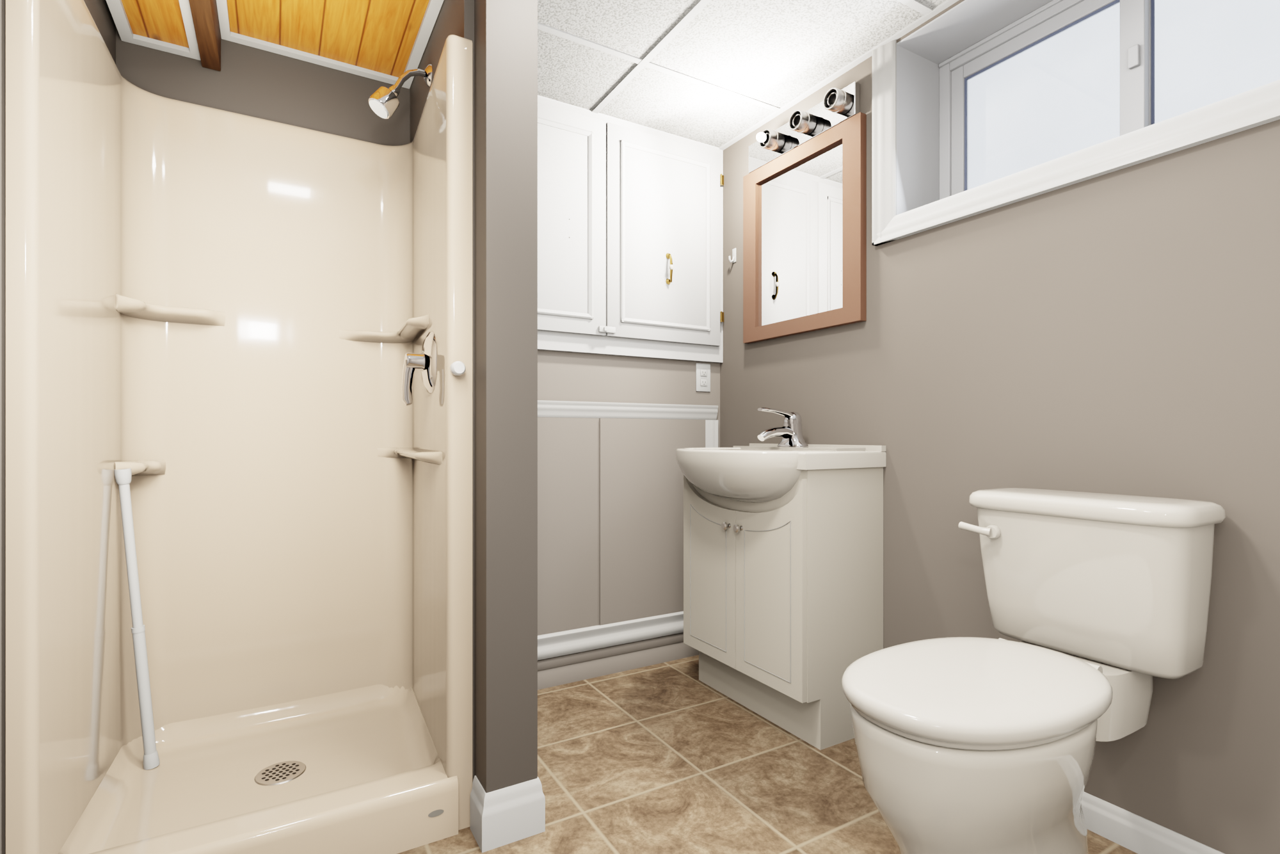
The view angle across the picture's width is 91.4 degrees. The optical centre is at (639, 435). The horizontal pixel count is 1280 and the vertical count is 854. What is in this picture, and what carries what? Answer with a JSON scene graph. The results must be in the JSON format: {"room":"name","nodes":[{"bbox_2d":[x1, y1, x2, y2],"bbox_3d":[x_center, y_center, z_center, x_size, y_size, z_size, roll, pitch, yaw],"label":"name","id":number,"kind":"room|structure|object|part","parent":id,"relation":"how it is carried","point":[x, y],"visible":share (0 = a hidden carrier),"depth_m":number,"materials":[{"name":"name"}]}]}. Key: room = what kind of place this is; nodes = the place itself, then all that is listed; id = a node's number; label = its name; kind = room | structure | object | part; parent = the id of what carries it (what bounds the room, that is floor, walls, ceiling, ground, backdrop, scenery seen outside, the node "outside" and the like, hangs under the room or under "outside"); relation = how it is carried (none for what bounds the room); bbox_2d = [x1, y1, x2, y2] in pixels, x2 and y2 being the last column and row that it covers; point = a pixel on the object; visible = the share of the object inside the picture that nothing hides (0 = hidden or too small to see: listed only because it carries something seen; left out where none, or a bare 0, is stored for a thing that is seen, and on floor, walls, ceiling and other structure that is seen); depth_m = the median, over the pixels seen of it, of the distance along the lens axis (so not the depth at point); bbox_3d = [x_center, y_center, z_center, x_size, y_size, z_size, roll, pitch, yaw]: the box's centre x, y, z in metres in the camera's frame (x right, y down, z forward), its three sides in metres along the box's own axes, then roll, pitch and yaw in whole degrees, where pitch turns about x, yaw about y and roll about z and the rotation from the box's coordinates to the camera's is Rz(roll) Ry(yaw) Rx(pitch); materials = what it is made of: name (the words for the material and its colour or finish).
{"room":"bathroom","nodes":[
{"label":"bathroom","id":0,"kind":"room"},
{"bbox_2d":[0,0,115,853],"bbox_3d":[-0.572,-0.208,0.128,0.138,2.210,3.412,0,0,-30],"label":"wall","id":1,"kind":"structure","parent":0,"point":[99,10],"depth_m":1.04,"materials":[{"name":"beige paint"}]},
{"bbox_2d":[121,0,189,47],"bbox_3d":[-1.118,-1.058,1.397,0.175,0.020,0.665,0,0,-30],"label":"ceiling","id":2,"kind":"structure","parent":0,"point":[159,20],"depth_m":1.58,"materials":[{"name":"orange wood"}]},
{"bbox_2d":[188,0,220,71],"bbox_3d":[-1.025,-1.081,1.451,0.044,0.125,0.665,0,0,-30],"label":"ceiling beam","id":3,"kind":"structure","parent":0,"point":[204,13],"depth_m":1.59,"materials":[{"name":"brown wood"}]},
{"bbox_2d":[226,0,429,77],"bbox_3d":[-0.790,-1.133,1.589,0.505,0.020,0.665,0,0,-30],"label":"ceiling","id":4,"kind":"structure","parent":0,"point":[379,36],"depth_m":1.72,"materials":[{"name":"orange wood"}]},
{"bbox_2d":[115,26,719,447],"bbox_3d":[-0.464,-0.208,2.234,2.450,2.210,0.140,0,0,-30],"label":"wall","id":5,"kind":"structure","parent":0,"point":[251,81],"depth_m":1.89,"materials":[{"name":"beige paint"}]},
{"bbox_2d":[106,0,443,88],"bbox_3d":[-0.883,-1.079,1.535,0.720,0.087,0.665,0,0,-30],"label":"trim","id":6,"kind":"structure","parent":5,"relation":"attached to","point":[116,7],"depth_m":1.70,"materials":[{"name":"white wood"}]},
{"bbox_2d":[537,417,705,635],"bbox_3d":[-0.170,0.322,2.317,1.010,0.771,0.012,0,0,-30],"label":"panels","id":7,"kind":"object","parent":5,"relation":"attached to","point":[610,490],"visible":0.57,"depth_m":2.34,"materials":[{"name":"beige paint"}]},
{"bbox_2d":[537,400,718,660],"bbox_3d":[-0.141,0.334,2.327,1.070,0.914,0.024,0,0,-30],"label":"trim","id":8,"kind":"structure","parent":5,"relation":"attached to","point":[557,644],"depth_m":2.36,"materials":[{"name":"white paint"}]},
{"bbox_2d":[537,96,723,362],"bbox_3d":[-0.120,-0.745,2.313,1.093,0.884,0.070,0,0,-30],"label":"upper cabinet","id":9,"kind":"object","parent":5,"relation":"attached to","point":[630,216],"visible":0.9,"depth_m":2.35,"materials":[{"name":"white paint"}]},
{"bbox_3d":[0.117,-0.651,2.429,0.024,0.123,0.028,0,0,-30],"label":"cabinet pull brass","id":10,"kind":"part","parent":9,"relation":"part of","materials":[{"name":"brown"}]},
{"bbox_2d":[695,362,710,391],"bbox_3d":[0.261,-0.238,2.571,0.072,0.116,0.008,0,0,-30],"label":"duplex outlet","id":11,"kind":"object","parent":5,"relation":"attached to","point":[703,370],"visible":1,"depth_m":2.57,"materials":[{"name":"white plastic"}]},
{"bbox_2d":[410,0,537,792],"bbox_3d":[-0.518,-0.208,1.768,0.141,2.210,0.890,0,0,-30],"label":"wall","id":12,"kind":"structure","parent":0,"point":[505,31],"depth_m":1.39,"materials":[{"name":"beige paint"}]},
{"bbox_2d":[469,775,545,852],"bbox_3d":[-0.467,0.838,1.702,0.144,0.118,0.751,0,0,-30],"label":"baseboard","id":13,"kind":"structure","parent":12,"relation":"attached to","point":[504,816],"depth_m":1.38,"materials":[{"name":"white wood"}]},
{"bbox_2d":[537,632,698,689],"bbox_3d":[-0.135,0.847,2.338,1.093,0.100,0.011,0,0,-30],"label":"baseboard","id":14,"kind":"structure","parent":0,"point":[569,668],"depth_m":2.35,"materials":[{"name":"white wood"}]},
{"bbox_2d":[537,0,946,147],"bbox_3d":[0.257,-1.208,0.663,2.110,0.030,3.300,0,0,-30],"label":"ceiling","id":15,"kind":"structure","parent":0,"point":[771,52],"depth_m":1.94,"materials":[{"name":"white tile"}]},
{"bbox_2d":[537,0,958,150],"bbox_3d":[0.305,-1.190,0.691,2.000,0.006,3.299,0,0,-30],"label":"grid","id":16,"kind":"object","parent":15,"relation":"attached to","point":[928,13],"depth_m":2.00,"materials":[{"name":"white metal"}]},
{"bbox_2d":[396,654,1137,853],"bbox_3d":[0.394,0.927,0.766,2.450,0.060,3.540,0,0,-30],"label":"floor","id":17,"kind":"structure","parent":0,"point":[655,758],"depth_m":1.62,"materials":[{"name":"tile"}]},
{"bbox_2d":[5,0,472,853],"bbox_3d":[-0.881,-0.069,1.526,0.796,1.931,0.720,0,0,-30],"label":"shower stall","id":18,"kind":"object","parent":17,"relation":"on","point":[239,347],"visible":0.99,"depth_m":1.64,"materials":[{"name":"beige plastic"}]},
{"bbox_3d":[-1.242,0.457,1.543,0.085,0.752,0.065,0,0,-30],"label":"shower tension rod","id":19,"kind":"part","parent":18,"relation":"part of","materials":[{"name":"white plastic"}]},
{"bbox_3d":[-0.409,-0.150,1.403,0.032,0.032,0.030,0,0,-30],"label":"shower acrylic knob mount","id":20,"kind":"part","parent":18,"relation":"part of","materials":[{"name":"white plastic"}]},
{"bbox_2d":[675,407,885,750],"bbox_3d":[0.390,0.402,2.050,0.478,0.990,0.612,0,0,-30],"label":"vanity","id":21,"kind":"object","parent":17,"relation":"on","point":[783,541],"visible":0.99,"depth_m":1.86,"materials":[{"name":"beige wood"}]},
{"bbox_2d":[675,442,885,502],"bbox_3d":[0.390,0.124,2.050,0.478,0.186,0.612,0,0,-30],"label":"sink","id":22,"kind":"object","parent":21,"relation":"in","point":[780,472],"depth_m":1.84,"materials":[{"name":"white ceramic"}]},
{"bbox_2d":[757,407,808,446],"bbox_3d":[0.472,-0.027,2.098,0.184,0.132,0.120,0,0,-30],"label":"faucet","id":23,"kind":"object","parent":21,"relation":"on","point":[791,432],"depth_m":2.09,"materials":[{"name":"silver metal"}]},
{"bbox_2d":[841,487,1225,853],"bbox_3d":[0.720,0.512,1.206,0.772,0.769,0.428,0,0,-30],"label":"toilet","id":24,"kind":"object","parent":17,"relation":"on","point":[964,745],"visible":1,"depth_m":1.15,"materials":[{"name":"white ceramic"}]},
{"bbox_3d":[0.615,0.456,1.149,0.534,0.049,0.364,0,0,-30],"label":"seat lid","id":25,"kind":"part","parent":24,"relation":"part of","materials":[{"name":"white plastic"}]},
{"bbox_2d":[720,0,1279,853],"bbox_3d":[1.340,-0.208,1.238,0.340,2.210,3.400,0,0,-30],"label":"wall","id":26,"kind":"structure","parent":0,"point":[1118,331],"depth_m":1.42,"materials":[{"name":"beige paint"}]},
{"bbox_2d":[728,247,735,263],"bbox_3d":[0.371,-0.728,2.529,0.030,0.060,0.022,0,0,-30],"label":"hook","id":27,"kind":"object","parent":26,"relation":"attached to","point":[733,260],"visible":1,"depth_m":2.53,"materials":[{"name":"white plastic"}]},
{"bbox_2d":[748,81,859,173],"bbox_3d":[0.516,-1.070,2.181,0.130,0.106,0.516,0,0,-30],"label":"sconce","id":28,"kind":"object","parent":26,"relation":"attached to","point":[838,105],"visible":0.98,"depth_m":2.12,"materials":[{"name":"silver metal"}]},
{"bbox_3d":[0.433,-1.065,2.232,0.038,0.032,0.032,0,0,-30],"label":"lightbar bulb","id":29,"kind":"part","parent":28,"relation":"part of","materials":[{"name":"white glass"}]},
{"bbox_2d":[743,112,866,343],"bbox_3d":[0.559,-0.687,2.209,0.027,0.652,0.568,0,0,-30],"label":"mirror","id":30,"kind":"object","parent":26,"relation":"attached to","point":[804,209],"visible":1,"depth_m":2.16,"materials":[{"name":"brown mirror"}]},
{"bbox_2d":[896,0,1052,215],"bbox_3d":[1.156,-0.916,1.500,0.284,0.524,1.048,0,0,-30],"label":"window reveal","id":31,"kind":"object","parent":26,"relation":"attached to","point":[920,54],"visible":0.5,"depth_m":1.89,"materials":[{"name":"white paint"}]},
{"bbox_2d":[872,39,1279,245],"bbox_3d":[1.359,-0.887,0.849,0.020,0.600,2.510,0,0,-30],"label":"window trim","id":32,"kind":"structure","parent":26,"relation":"in","point":[1259,105],"depth_m":1.53,"materials":[{"name":"white paint"}]},
{"bbox_2d":[938,0,1279,199],"bbox_3d":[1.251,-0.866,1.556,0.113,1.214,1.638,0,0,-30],"label":"window unit","id":33,"kind":"structure","parent":26,"relation":"in","point":[1065,77],"depth_m":1.69,"materials":[{"name":"clear glass"}]},
{"bbox_2d":[1080,791,1224,853],"bbox_3d":[1.162,0.860,1.192,0.014,0.075,3.300,0,0,-30],"label":"baseboard","id":34,"kind":"structure","parent":26,"relation":"attached to","point":[1138,834],"depth_m":1.35,"materials":[{"name":"white paint"}]}
]}

